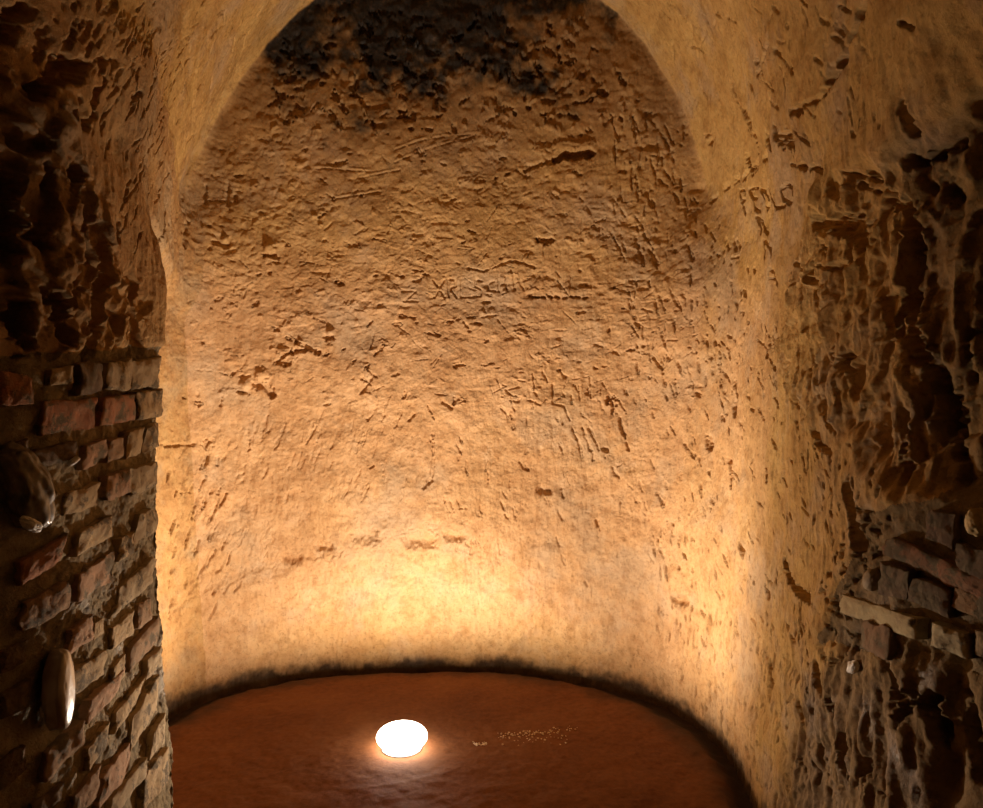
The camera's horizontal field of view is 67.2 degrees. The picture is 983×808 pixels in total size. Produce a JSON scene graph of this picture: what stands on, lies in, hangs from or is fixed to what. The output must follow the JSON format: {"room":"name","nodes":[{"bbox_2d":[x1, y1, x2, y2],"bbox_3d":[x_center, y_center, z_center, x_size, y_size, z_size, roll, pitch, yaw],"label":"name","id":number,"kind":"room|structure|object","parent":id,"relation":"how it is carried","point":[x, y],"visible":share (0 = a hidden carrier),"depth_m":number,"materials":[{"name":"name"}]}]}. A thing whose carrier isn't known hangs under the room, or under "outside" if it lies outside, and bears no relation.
{"room":"underground passage","nodes":[
{"label":"underground passage","id":0,"kind":"room"},
{"bbox_2d":[0,345,173,807],"bbox_3d":[-1.206,0.841,2.150,0.226,2.096,1.025,0,0,4],"label":"brick wall","id":1,"kind":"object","parent":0,"point":[85,584],"visible":0.98,"depth_m":2.11,"materials":[{"name":"brown brick"}]},
{"bbox_2d":[0,441,55,528],"bbox_3d":[-1.207,0.213,1.915,0.101,0.238,0.148,0,0,21],"label":"stone","id":2,"kind":"object","parent":1,"relation":"in","point":[26,485],"visible":0.86,"depth_m":1.88,"materials":[{"name":"brown stone"}]},
{"bbox_2d":[19,516,42,532],"bbox_3d":[-1.156,0.302,1.857,0.040,0.047,0.054,0,0,21],"label":"lump","id":3,"kind":"object","parent":1,"relation":"on","point":[30,524],"visible":1,"depth_m":1.84,"materials":[{"name":"brown stone"}]},
{"bbox_2d":[41,648,75,730],"bbox_3d":[-1.157,0.762,1.979,0.074,0.208,0.088,0,0,0],"label":"cobblestones","id":4,"kind":"object","parent":1,"relation":"in","point":[58,688],"visible":1,"depth_m":1.95,"materials":[{"name":"stone"}]},
{"bbox_2d":[67,456,79,465],"bbox_3d":[-1.157,0.159,2.049,0.025,0.026,0.039,0,0,0],"label":"chip","id":5,"kind":"object","parent":1,"relation":"attached to","point":[74,460],"visible":1,"depth_m":2.04,"materials":[{"name":"brown stone"}]},
{"bbox_2d":[0,0,206,719],"bbox_3d":[-1.461,0.371,2.531,0.761,3.054,3.451,0,0,0],"label":"wall","id":6,"kind":"structure","parent":0,"point":[100,247],"depth_m":2.21,"materials":[{"name":"beige paint"}]},
{"bbox_2d":[184,0,706,705],"bbox_3d":[-0.245,-0.425,4.296,3.013,4.624,0.544,0,0,0],"label":"wall","id":7,"kind":"structure","parent":0,"point":[440,326],"depth_m":4.40,"materials":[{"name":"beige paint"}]},
{"bbox_2d":[168,672,752,807],"bbox_3d":[-0.250,1.628,2.675,3.700,0.077,4.150,0,0,0],"label":"floor","id":8,"kind":"structure","parent":0,"point":[306,743],"depth_m":3.41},
{"bbox_2d":[376,720,426,757],"bbox_3d":[-0.416,1.605,3.442,0.236,0.230,0.236,0,0,0],"label":"spotlight","id":9,"kind":"object","parent":8,"relation":"in","point":[401,738],"visible":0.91,"depth_m":3.37,"materials":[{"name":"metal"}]},
{"bbox_2d":[472,727,575,745],"bbox_3d":[0.171,1.601,3.548,0.534,0.013,0.186,0,0,-9],"label":"gravel","id":10,"kind":"object","parent":8,"relation":"on","point":[542,733],"visible":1,"depth_m":3.58,"materials":[{"name":"brown gravel"}]},
{"bbox_2d":[101,0,855,206],"bbox_3d":[-0.228,-1.946,2.566,3.068,1.603,3.580,0,0,0],"label":"ceiling","id":11,"kind":"structure","parent":0,"point":[728,64],"depth_m":3.52,"materials":[{"name":"beige paint"}]},
{"bbox_2d":[660,0,982,807],"bbox_3d":[1.117,0.367,2.419,0.442,3.047,3.758,0,0,0],"label":"wall","id":12,"kind":"structure","parent":0,"point":[837,357],"depth_m":2.33,"materials":[{"name":"beige paint"}]},
{"bbox_2d":[846,660,859,673],"bbox_3d":[1.071,0.777,2.188,0.031,0.049,0.051,0,0,0],"label":"pebble","id":13,"kind":"object","parent":12,"relation":"attached to","point":[853,666],"visible":1,"depth_m":2.17,"materials":[{"name":"beige stone"}]},
{"bbox_2d":[817,472,982,674],"bbox_3d":[1.187,0.436,2.049,0.232,0.695,0.780,0,0,-9],"label":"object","id":14,"kind":"structure","parent":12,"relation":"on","point":[928,563],"depth_m":1.95,"materials":[{"name":"brown brick"}]},
{"bbox_2d":[862,569,880,590],"bbox_3d":[1.089,0.503,2.116,0.045,0.068,0.059,0,0,0],"label":"cobblestones","id":15,"kind":"object","parent":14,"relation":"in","point":[871,577],"visible":0.93,"depth_m":2.10,"materials":[{"name":"brown stone"}]},
{"bbox_2d":[839,594,929,639],"bbox_3d":[1.113,0.602,2.112,0.068,0.082,0.362,0,0,-6],"label":"brick","id":16,"kind":"object","parent":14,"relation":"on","point":[908,625],"visible":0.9,"depth_m":2.04,"materials":[{"name":"beige brick"}]},
{"bbox_2d":[930,621,973,659],"bbox_3d":[1.167,0.593,1.865,0.066,0.068,0.097,0,0,-26],"label":"brick","id":17,"kind":"object","parent":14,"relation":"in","point":[949,637],"visible":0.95,"depth_m":1.85,"materials":[{"name":"beige brick"}]},
{"bbox_2d":[964,507,982,536],"bbox_3d":[1.185,0.288,1.803,0.057,0.072,0.056,0,0,0],"label":"cobblestones","id":18,"kind":"object","parent":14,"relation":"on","point":[973,521],"visible":1,"depth_m":1.79,"materials":[{"name":"brown stone"}]},
{"bbox_2d":[975,629,982,656],"bbox_3d":[1.211,0.585,1.785,0.058,0.072,0.060,0,0,-26],"label":"brick","id":19,"kind":"object","parent":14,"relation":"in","point":[979,633],"visible":1,"depth_m":1.79,"materials":[{"name":"brown brick"}]}
]}

